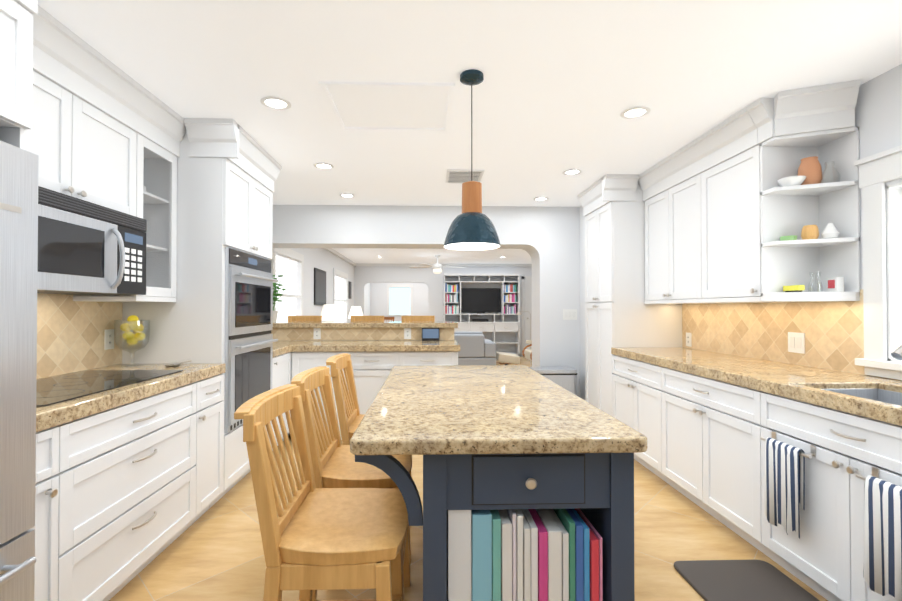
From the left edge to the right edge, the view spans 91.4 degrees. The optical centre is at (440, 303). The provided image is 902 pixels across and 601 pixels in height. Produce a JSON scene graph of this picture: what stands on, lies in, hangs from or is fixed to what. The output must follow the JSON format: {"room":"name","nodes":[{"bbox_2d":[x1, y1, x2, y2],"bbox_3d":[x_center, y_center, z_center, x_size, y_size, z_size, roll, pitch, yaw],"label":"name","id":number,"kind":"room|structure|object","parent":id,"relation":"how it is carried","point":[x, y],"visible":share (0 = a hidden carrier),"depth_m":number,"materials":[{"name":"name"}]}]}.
{"room":"kitchen","nodes":[
{"label":"kitchen","id":0,"kind":"room"},
{"bbox_2d":[109,356,827,600],"bbox_3d":[0.500,1.378,6.492,5.480,0.100,16.840,0,-1,-2],"label":"floor","id":1,"kind":"structure","parent":0,"point":[215,552],"depth_m":2.27,"materials":[{"name":"wood"}]},
{"bbox_2d":[0,140,38,600],"bbox_3d":[-1.574,0.396,0.951,0.726,1.750,0.865,0,-1,-2],"label":"fridge","id":2,"kind":"object","parent":1,"relation":"on","point":[18,256],"visible":1,"depth_m":1.33,"materials":[{"name":"grey metal"}]},
{"bbox_2d":[30,379,205,600],"bbox_3d":[-1.664,0.854,1.946,0.642,0.854,1.087,0,-1,-2],"label":"base cabinet","id":3,"kind":"object","parent":1,"relation":"on","point":[125,494],"depth_m":1.82,"materials":[{"name":"white wood"}]},
{"bbox_2d":[36,363,225,431],"bbox_3d":[-1.663,0.398,2.088,0.652,0.060,1.359,0,-1,-2],"label":"countertop","id":4,"kind":"structure","parent":3,"relation":"on","point":[54,415],"depth_m":1.90,"materials":[{"name":"stone"}]},
{"bbox_2d":[36,370,182,406],"bbox_3d":[-1.667,0.363,1.982,0.520,0.006,0.890,0,-1,-2],"label":"cooktop","id":5,"kind":"object","parent":4,"relation":"in","point":[57,389],"visible":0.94,"depth_m":2.02,"materials":[{"name":"black glass"}]},
{"bbox_2d":[114,320,149,366],"bbox_3d":[-1.868,0.235,2.663,0.184,0.275,0.184,0,-1,-2],"label":"lemon bowl","id":6,"kind":"object","parent":4,"relation":"on","point":[132,333],"visible":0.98,"depth_m":2.63,"materials":[{"name":"clear glass"}]},
{"bbox_2d":[120,315,144,344],"bbox_3d":[-1.867,0.159,2.660,0.126,0.181,0.130,0,-1,-2],"label":"lemons","id":7,"kind":"object","parent":6,"relation":"in","point":[133,318],"visible":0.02,"depth_m":2.64,"materials":[{"name":"yellow food"}]},
{"bbox_2d":[164,360,191,366],"bbox_3d":[-1.597,0.360,2.657,0.098,0.026,0.170,0,-1,-2],"label":"spoon rest","id":8,"kind":"object","parent":4,"relation":"on","point":[173,364],"visible":1,"depth_m":2.63,"materials":[{"name":"beige ceramic"}]},
{"bbox_2d":[122,118,281,507],"bbox_3d":[-1.661,0.074,3.162,0.718,2.438,0.918,0,-1,-2],"label":"tall cabinet","id":9,"kind":"object","parent":1,"relation":"on","point":[220,310],"visible":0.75,"depth_m":2.79,"materials":[{"name":"white wood"}]},
{"bbox_2d":[206,374,223,510],"bbox_3d":[-1.683,0.861,2.599,0.642,0.854,0.333,0,-1,-2],"label":"base cabinet","id":10,"kind":"object","parent":1,"relation":"on","point":[215,384],"depth_m":2.67,"materials":[{"name":"white wood"}]},
{"bbox_2d":[272,352,299,450],"bbox_3d":[-1.687,0.874,3.874,0.708,0.854,0.516,0,-1,-2],"label":"base cabinet","id":11,"kind":"object","parent":1,"relation":"on","point":[284,366],"depth_m":3.97,"materials":[{"name":"white wood"}]},
{"bbox_2d":[273,340,459,356],"bbox_3d":[-0.934,0.419,4.186,2.233,0.060,1.087,0,-1,-2],"label":"countertop","id":12,"kind":"structure","parent":11,"relation":"on","point":[281,347],"depth_m":4.13,"materials":[{"name":"stone"}]},
{"bbox_2d":[422,328,439,340],"bbox_3d":[-0.110,0.326,4.709,0.190,0.134,0.060,0,-1,-2],"label":"smart display","id":13,"kind":"object","parent":12,"relation":"on","point":[430,334],"visible":1,"depth_m":4.69,"materials":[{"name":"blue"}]},
{"bbox_2d":[288,316,321,321],"bbox_3d":[-1.762,0.735,5.510,0.438,1.166,0.493,0,-1,-2],"label":"bar stool","id":14,"kind":"object","parent":1,"relation":"on","point":[304,318],"visible":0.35,"depth_m":5.71,"materials":[{"name":"brown wood"}]},
{"bbox_2d":[234,384,407,600],"bbox_3d":[-0.331,0.777,1.332,0.464,0.996,0.428,0,-1,-2],"label":"stool","id":15,"kind":"object","parent":1,"relation":"on","point":[313,537],"visible":0.98,"depth_m":1.23,"materials":[{"name":"brown wood"}]},
{"bbox_2d":[291,366,411,600],"bbox_3d":[-0.350,0.782,1.811,0.464,0.996,0.428,0,-1,-2],"label":"stool","id":16,"kind":"object","parent":1,"relation":"on","point":[335,464],"visible":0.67,"depth_m":1.76,"materials":[{"name":"brown wood"}]},
{"bbox_2d":[296,352,407,439],"bbox_3d":[-0.889,0.879,4.414,1.093,0.854,0.631,0,-1,-2],"label":"base cabinet","id":17,"kind":"object","parent":1,"relation":"on","point":[371,371],"depth_m":4.15,"materials":[{"name":"white wood"}]},
{"bbox_2d":[351,316,383,321],"bbox_3d":[-0.952,0.735,5.534,0.438,1.166,0.493,0,-1,-2],"label":"bar stool","id":18,"kind":"object","parent":1,"relation":"on","point":[367,318],"visible":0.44,"depth_m":5.73,"materials":[{"name":"brown wood"}]},
{"bbox_2d":[326,353,411,562],"bbox_3d":[-0.372,0.788,2.391,0.464,0.996,0.428,0,-1,-2],"label":"stool","id":19,"kind":"object","parent":1,"relation":"on","point":[350,417],"visible":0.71,"depth_m":2.36,"materials":[{"name":"brown wood"}]},
{"bbox_2d":[384,317,393,321],"bbox_3d":[-1.502,0.875,12.324,0.438,1.026,0.532,0,-1,-2],"label":"dining chair","id":20,"kind":"object","parent":1,"relation":"on","point":[388,318],"visible":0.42,"depth_m":12.09,"materials":[{"name":"brown wood"}]},
{"bbox_2d":[401,316,434,321],"bbox_3d":[-0.292,0.735,5.553,0.438,1.166,0.493,0,-1,-2],"label":"bar stool","id":21,"kind":"object","parent":1,"relation":"on","point":[417,318],"visible":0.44,"depth_m":5.75,"materials":[{"name":"brown wood"}]},
{"bbox_2d":[408,351,457,365],"bbox_3d":[-0.151,0.880,4.454,0.612,0.854,0.594,0,-1,-2],"label":"base cabinet","id":22,"kind":"object","parent":1,"relation":"on","point":[441,357],"depth_m":4.17,"materials":[{"name":"white wood"}]},
{"bbox_2d":[454,331,495,364],"bbox_3d":[-0.037,0.924,8.107,1.980,0.840,0.950,0,-1,-2],"label":"sofa","id":23,"kind":"object","parent":1,"relation":"on","point":[476,348],"visible":0.23,"depth_m":7.65,"materials":[{"name":"grey fabric"}]},
{"bbox_2d":[444,273,519,355],"bbox_3d":[1.046,0.298,11.403,1.940,2.160,0.432,0,-1,-2],"label":"entertainment center","id":24,"kind":"object","parent":1,"relation":"on","point":[501,329],"visible":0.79,"depth_m":11.53,"materials":[{"name":"white wood"}]},
{"bbox_2d":[445,283,515,313],"bbox_3d":[1.029,-0.145,11.401,1.824,0.794,0.190,0,-1,-2],"label":"books","id":25,"kind":"object","parent":24,"relation":"in","point":[508,309],"visible":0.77,"depth_m":11.29,"materials":[{"name":"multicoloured paper"}]},
{"bbox_2d":[461,288,500,320],"bbox_3d":[1.046,0.018,11.435,1.020,0.860,0.220,0,-1,-2],"label":"tv","id":26,"kind":"object","parent":24,"relation":"on","point":[480,300],"visible":1,"depth_m":11.44,"materials":[{"name":"black plastic"}]},
{"bbox_2d":[355,453,634,600],"bbox_3d":[0.131,0.844,1.900,0.780,0.874,1.429,0,-1,-2],"label":"kitchen island","id":27,"kind":"object","parent":1,"relation":"on","point":[597,489],"visible":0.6,"depth_m":1.23,"materials":[{"name":"blue paint"}]},
{"bbox_2d":[350,365,647,454],"bbox_3d":[0.138,0.386,1.920,0.805,0.040,1.520,0,-1,-2],"label":"island countertop","id":28,"kind":"structure","parent":27,"relation":"on","point":[464,409],"depth_m":1.38,"materials":[{"name":"stone"}]},
{"bbox_2d":[447,508,602,600],"bbox_3d":[0.228,0.729,1.585,0.436,0.300,0.708,0,-1,-2],"label":"books","id":29,"kind":"object","parent":27,"relation":"in","point":[526,555],"visible":0.65,"depth_m":1.23,"materials":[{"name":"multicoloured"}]},
{"bbox_2d":[495,351,519,364],"bbox_3d":[1.232,1.128,8.237,0.426,0.434,0.480,0,-1,-2],"label":"ottoman","id":30,"kind":"object","parent":1,"relation":"on","point":[509,358],"visible":0.62,"depth_m":8.00,"materials":[{"name":"beige fabric"}]},
{"bbox_2d":[515,311,530,366],"bbox_3d":[1.712,0.748,8.836,0.440,1.207,0.260,0,-1,-2],"label":"floor lamp","id":31,"kind":"object","parent":1,"relation":"on","point":[518,313],"visible":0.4,"depth_m":8.83,"materials":[{"name":"silver metal"}]},
{"bbox_2d":[522,340,531,360],"bbox_3d":[1.913,0.795,8.261,0.632,1.102,0.760,0,-1,-2],"label":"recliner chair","id":32,"kind":"object","parent":1,"relation":"on","point":[527,355],"visible":0.25,"depth_m":8.44,"materials":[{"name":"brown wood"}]},
{"bbox_2d":[530,366,577,394],"bbox_3d":[1.233,1.011,4.840,0.487,0.600,0.327,0,-1,-2],"label":"trash can","id":33,"kind":"object","parent":1,"relation":"on","point":[565,377],"visible":0.25,"depth_m":4.72,"materials":[{"name":"silver metal"}]},
{"bbox_2d":[577,174,681,415],"bbox_3d":[1.797,0.085,4.221,0.719,2.438,0.743,0,-1,-2],"label":"pantry cabinet","id":34,"kind":"object","parent":1,"relation":"on","point":[619,312],"visible":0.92,"depth_m":3.93,"materials":[{"name":"white wood"}]},
{"bbox_2d":[612,355,655,474],"bbox_3d":[1.856,0.870,3.474,0.644,0.854,0.880,0,-1,-2],"label":"base cabinet","id":35,"kind":"object","parent":1,"relation":"on","point":[631,379],"depth_m":3.47,"materials":[{"name":"white wood"}]},
{"bbox_2d":[674,559,819,600],"bbox_3d":[1.383,1.269,1.672,0.480,0.017,1.010,0,-1,-2],"label":"anti-fatigue mat","id":36,"kind":"object","parent":1,"relation":"on","point":[736,580],"visible":0.98,"depth_m":2.00,"materials":[{"name":"grey rubber"}]},
{"bbox_2d":[652,364,901,576],"bbox_3d":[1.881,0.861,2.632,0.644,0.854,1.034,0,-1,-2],"label":"base cabinet","id":37,"kind":"object","parent":1,"relation":"on","point":[705,451],"depth_m":2.14,"materials":[{"name":"white wood"}]},
{"bbox_2d":[611,347,901,425],"bbox_3d":[1.892,0.397,2.079,0.654,0.060,3.676,0,-1,-2],"label":"countertop","id":38,"kind":"structure","parent":37,"relation":"on","point":[806,384],"depth_m":2.25,"materials":[{"name":"stone"}]},
{"bbox_2d":[822,389,901,405],"bbox_3d":[1.847,0.494,1.669,0.409,0.206,0.757,0,-1,-2],"label":"sink","id":39,"kind":"object","parent":38,"relation":"in","point":[888,396],"visible":0.08,"depth_m":2.04,"materials":[{"name":"silver metal"}]},
{"bbox_2d":[891,345,901,359],"bbox_3d":[1.937,0.232,1.698,0.461,0.262,0.126,0,-1,-2],"label":"faucet","id":40,"kind":"object","parent":38,"relation":"on","point":[896,353],"visible":1,"depth_m":1.66,"materials":[{"name":"silver metal"}]},
{"bbox_2d":[760,431,815,458],"bbox_3d":[1.554,0.625,1.969,0.047,0.046,0.270,0,-1,-2],"label":"towel bar","id":41,"kind":"object","parent":37,"relation":"attached to","point":[812,448],"depth_m":1.87,"materials":[{"name":"silver metal"}]},
{"bbox_2d":[764,437,804,538],"bbox_3d":[1.537,0.822,1.971,0.042,0.397,0.190,0,-1,-2],"label":"towel","id":42,"kind":"object","parent":41,"relation":"hanging from","point":[784,495],"depth_m":1.95,"materials":[{"name":"white fabric"}]},
{"bbox_2d":[856,467,878,480],"bbox_3d":[1.568,0.620,1.499,0.047,0.046,0.270,0,-1,-2],"label":"towel bar","id":43,"kind":"object","parent":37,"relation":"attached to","point":[875,472],"depth_m":1.61,"materials":[{"name":"silver metal"}]},
{"bbox_2d":[863,475,901,600],"bbox_3d":[1.551,0.822,1.502,0.042,0.407,0.190,0,-1,-2],"label":"towel","id":44,"kind":"object","parent":43,"relation":"hanging from","point":[882,571],"depth_m":1.53,"materials":[{"name":"white fabric"}]},
{"bbox_3d":[-1.246,0.959,7.366,1.680,0.755,0.360,0,-1,-2],"label":"console table","id":45,"kind":"object","parent":1,"relation":"on","visible":0},
{"bbox_2d":[321,304,340,321],"bbox_3d":[-1.856,0.295,7.355,0.350,0.570,0.350,0,-1,-2],"label":"table lamp","id":46,"kind":"object","parent":45,"relation":"on","point":[329,313],"visible":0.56,"depth_m":7.25,"materials":[{"name":"white fabric"}]},
{"bbox_3d":[-1.891,0.993,9.728,0.530,0.735,0.500,0,-1,-2],"label":"side table","id":47,"kind":"object","parent":1,"relation":"on","visible":0},
{"bbox_2d":[348,306,362,318],"bbox_3d":[-1.876,0.340,9.735,0.350,0.570,0.350,0,-1,-2],"label":"table lamp","id":48,"kind":"object","parent":47,"relation":"on","point":[355,310],"visible":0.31,"depth_m":9.63,"materials":[{"name":"white fabric"}]},
{"bbox_2d":[37,64,901,399],"bbox_3d":[0.500,0.108,6.505,5.480,2.440,16.840,0,-1,-2],"label":"wall","id":49,"kind":"structure","parent":0,"point":[71,332],"depth_m":5.00,"materials":[{"name":"white paint"}]},
{"bbox_2d":[0,0,43,135],"bbox_3d":[-1.640,-0.866,1.163,0.642,0.597,0.524,0,-1,-2],"label":"upper cabinet","id":50,"kind":"object","parent":49,"relation":"attached to","point":[21,21],"depth_m":1.40,"materials":[{"name":"white wood"}]},
{"bbox_2d":[0,20,87,200],"bbox_3d":[-1.806,-0.812,1.718,0.342,0.692,0.587,0,-1,-2],"label":"upper cabinet","id":51,"kind":"object","parent":49,"relation":"attached to","point":[82,119],"depth_m":1.90,"materials":[{"name":"white wood"}]},
{"bbox_2d":[37,186,146,294],"bbox_3d":[-1.753,-0.257,2.006,0.450,0.407,0.756,0,-1,-2],"label":"microwave","id":52,"kind":"object","parent":51,"relation":"attached to","point":[86,247],"visible":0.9,"depth_m":1.98,"materials":[{"name":"grey metal"}]},
{"bbox_2d":[104,329,113,349],"bbox_3d":[-1.995,0.213,2.649,0.007,0.120,0.075,0,-1,-2],"label":"outlet","id":53,"kind":"object","parent":49,"relation":"attached to","point":[108,333],"depth_m":2.64,"materials":[{"name":"white plastic"}]},
{"bbox_2d":[88,52,143,217],"bbox_3d":[-1.818,-0.808,2.144,0.342,0.692,0.493,0,-1,-2],"label":"upper cabinet","id":54,"kind":"object","parent":49,"relation":"attached to","point":[115,105],"depth_m":2.21,"materials":[{"name":"white wood"}]},
{"bbox_2d":[140,96,179,235],"bbox_3d":[-1.831,-0.804,2.556,0.342,0.692,0.448,0,-1,-2],"label":"upper cabinet","id":55,"kind":"object","parent":49,"relation":"attached to","point":[159,130],"depth_m":2.69,"materials":[{"name":"white wood"}]},
{"bbox_2d":[272,248,303,315],"bbox_3d":[-2.097,-0.127,6.082,0.081,1.260,1.360,0,-1,-2],"label":"window","id":56,"kind":"structure","parent":49,"relation":"in","point":[290,253],"depth_m":6.14,"materials":[{"name":"white wood"}]},
{"bbox_2d":[313,328,320,338],"bbox_3d":[-1.328,0.319,4.717,0.075,0.120,0.008,0,-1,-2],"label":"outlet","id":57,"kind":"object","parent":49,"relation":"attached to","point":[317,331],"depth_m":4.72,"materials":[{"name":"white plastic"}]},
{"bbox_2d":[314,268,325,304],"bbox_3d":[-2.146,-0.294,7.832,0.026,0.630,0.800,0,-1,-2],"label":"picture frame","id":58,"kind":"object","parent":49,"relation":"attached to","point":[319,287],"depth_m":7.72,"materials":[{"name":"black plastic"}]},
{"bbox_2d":[333,268,347,321],"bbox_3d":[-2.204,-0.089,9.705,0.081,1.260,1.570,0,-1,-2],"label":"window","id":59,"kind":"structure","parent":49,"relation":"in","point":[335,271],"depth_m":9.80,"materials":[{"name":"white wood"}]},
{"bbox_2d":[349,281,350,298],"bbox_3d":[-2.237,-0.338,10.832,0.021,0.420,0.300,0,-1,-2],"label":"picture frame","id":60,"kind":"object","parent":49,"relation":"attached to","point":[349,281],"depth_m":10.71,"materials":[{"name":"black plastic"}]},
{"bbox_2d":[273,322,457,327],"bbox_3d":[-0.946,0.233,4.941,2.253,0.053,0.500,0,-1,-2],"label":"bar","id":61,"kind":"object","parent":49,"relation":"on","point":[365,324],"visible":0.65,"depth_m":4.70,"materials":[{"name":"stone"}]},
{"bbox_2d":[273,275,285,321],"bbox_3d":[-1.890,-0.060,4.903,0.314,0.531,0.304,0,-1,-2],"label":"potted plant","id":62,"kind":"object","parent":61,"relation":"on","point":[275,298],"visible":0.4,"depth_m":4.90,"materials":[{"name":"green plant"}]},
{"bbox_2d":[387,284,412,315],"bbox_3d":[-1.373,-0.130,14.735,0.880,1.055,0.040,0,-1,-2],"label":"window","id":63,"kind":"structure","parent":49,"relation":"in","point":[388,285],"depth_m":14.74,"materials":[{"name":"white wood"}]},
{"bbox_2d":[404,328,410,338],"bbox_3d":[-0.358,0.320,4.745,0.075,0.120,0.008,0,-1,-2],"label":"outlet","id":64,"kind":"object","parent":49,"relation":"attached to","point":[407,331],"depth_m":4.74,"materials":[{"name":"white plastic"}]},
{"bbox_2d":[324,248,531,266],"bbox_3d":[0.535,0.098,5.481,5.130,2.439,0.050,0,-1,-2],"label":"crown molding","id":65,"kind":"structure","parent":49,"relation":"attached to","point":[338,254],"depth_m":5.42,"materials":[{"name":"white wood"}]},
{"bbox_2d":[522,276,531,355],"bbox_3d":[2.551,0.325,11.611,0.820,2.110,0.104,0,-1,-2],"label":"room door","id":66,"kind":"structure","parent":49,"relation":"in","point":[526,293],"depth_m":11.62,"materials":[{"name":"white wood"}]},
{"bbox_2d":[563,309,576,319],"bbox_3d":[1.493,0.123,5.080,0.165,0.120,0.008,0,-1,-2],"label":"light switch","id":67,"kind":"object","parent":49,"relation":"attached to","point":[568,314],"depth_m":5.08,"materials":[{"name":"white plastic"}]},
{"bbox_2d":[686,332,691,346],"bbox_3d":[2.158,0.310,3.831,0.007,0.120,0.075,0,-1,-2],"label":"outlet","id":68,"kind":"object","parent":49,"relation":"attached to","point":[688,335],"depth_m":3.82,"materials":[{"name":"white plastic"}]},
{"bbox_2d":[642,143,741,302],"bbox_3d":[2.004,-0.587,3.496,0.349,1.107,0.875,0,-1,-2],"label":"upper cabinet","id":69,"kind":"object","parent":49,"relation":"attached to","point":[668,190],"depth_m":3.48,"materials":[{"name":"white wood"}]},
{"bbox_2d":[694,111,760,298],"bbox_3d":[2.022,-0.593,2.868,0.349,1.107,0.609,0,-1,-2],"label":"upper cabinet","id":70,"kind":"object","parent":49,"relation":"attached to","point":[701,196],"depth_m":2.83,"materials":[{"name":"white wood"}]},
{"bbox_2d":[788,332,804,353],"bbox_3d":[2.191,0.239,2.712,0.008,0.125,0.120,0,-1,-2],"label":"outlet","id":71,"kind":"object","parent":49,"relation":"attached to","point":[796,342],"depth_m":2.70,"materials":[{"name":"white plastic"}]},
{"bbox_2d":[747,79,860,301],"bbox_3d":[1.998,-0.583,2.404,0.423,1.138,0.314,0,-1,-2],"label":"corner shelf unit","id":72,"kind":"object","parent":49,"relation":"attached to","point":[794,126],"visible":1,"depth_m":2.46,"materials":[{"name":"white wood"}]},
{"bbox_2d":[777,156,843,291],"bbox_3d":[2.036,-0.438,2.442,0.260,0.747,0.185,0,-1,-2],"label":"decor","id":73,"kind":"object","parent":72,"relation":"on","point":[809,170],"visible":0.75,"depth_m":2.42,"materials":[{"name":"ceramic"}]},
{"bbox_2d":[854,145,901,379],"bbox_3d":[2.271,-0.199,1.588,0.171,1.117,1.450,0,-1,-2],"label":"window","id":74,"kind":"structure","parent":49,"relation":"in","point":[882,288],"depth_m":2.19,"materials":[{"name":"white wood"}]},
{"bbox_2d":[38,0,901,263],"bbox_3d":[0.500,-1.162,6.519,5.480,0.100,16.840,0,-1,-2],"label":"ceiling","id":75,"kind":"structure","parent":0,"point":[560,88],"depth_m":2.18,"materials":[{"name":"white paint"}]},
{"bbox_2d":[260,96,291,109],"bbox_3d":[-0.942,-1.146,2.514,0.169,0.010,0.169,0,-1,-26],"label":"recessed light","id":76,"kind":"object","parent":75,"relation":"in","point":[275,103],"depth_m":2.51,"materials":[{"name":"white"}]},
{"bbox_2d":[313,163,333,168],"bbox_3d":[-0.965,-1.135,3.624,0.169,0.010,0.169,0,-1,-8],"label":"recessed light","id":77,"kind":"object","parent":75,"relation":"in","point":[318,165],"depth_m":3.62,"materials":[{"name":"white plastic"}]},
{"bbox_2d":[339,193,354,197],"bbox_3d":[-0.973,-1.125,4.574,0.169,0.010,0.169,1,-1,-41],"label":"recessed light","id":78,"kind":"object","parent":75,"relation":"in","point":[346,195],"depth_m":4.58,"materials":[{"name":"white glass"}]},
{"bbox_2d":[318,82,454,131],"bbox_3d":[-0.289,-1.145,2.593,0.710,0.012,0.600,0,-1,-2],"label":"attic hatch","id":79,"kind":"structure","parent":75,"relation":"attached to","point":[371,106],"depth_m":2.54,"materials":[{"name":"white paint"}]},
{"bbox_2d":[409,255,464,273],"bbox_3d":[-0.076,-0.872,9.848,1.278,0.410,1.225,0,-1,-2],"label":"ceiling fan","id":80,"kind":"object","parent":75,"relation":"hanging from","point":[437,267],"visible":1,"depth_m":9.74,"materials":[{"name":"white"}]},
{"bbox_2d":[445,169,484,183],"bbox_3d":[0.207,-1.132,3.918,0.320,0.012,0.380,0,-1,-2],"label":"ceiling vent","id":81,"kind":"object","parent":75,"relation":"in","point":[457,176],"visible":0.94,"depth_m":3.83,"materials":[{"name":"white metal"}]},
{"bbox_2d":[444,69,499,249],"bbox_3d":[0.157,-0.722,2.222,0.286,0.867,0.286,0,-1,-2],"label":"pendant light","id":82,"kind":"object","parent":75,"relation":"hanging from","point":[471,227],"visible":0.98,"depth_m":2.17,"materials":[{"name":"blue metal"}]},
{"bbox_2d":[533,197,548,200],"bbox_3d":[1.074,-1.124,4.714,0.169,0.010,0.169,0,-1,-11],"label":"recessed light","id":83,"kind":"object","parent":75,"relation":"in","point":[538,198],"depth_m":4.71,"materials":[{"name":"white"}]},
{"bbox_2d":[562,169,582,174],"bbox_3d":[1.131,-1.133,3.785,0.169,0.010,0.169,0,-1,-11],"label":"recessed light","id":84,"kind":"object","parent":75,"relation":"in","point":[571,171],"depth_m":3.78,"materials":[{"name":"white"}]},
{"bbox_2d":[620,106,650,118],"bbox_3d":[1.165,-1.145,2.636,0.169,0.010,0.169,0,-1,-11],"label":"recessed light","id":85,"kind":"object","parent":75,"relation":"in","point":[640,111],"depth_m":2.64,"materials":[{"name":"white plastic"}]},
{"label":"outside","id":86,"kind":"structure","parent":0,"visible":0},
{"bbox_2d":[276,256,409,321],"bbox_3d":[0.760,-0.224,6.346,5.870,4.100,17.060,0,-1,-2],"label":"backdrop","id":87,"kind":"structure","parent":86,"point":[399,299],"depth_m":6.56,"materials":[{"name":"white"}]}
]}

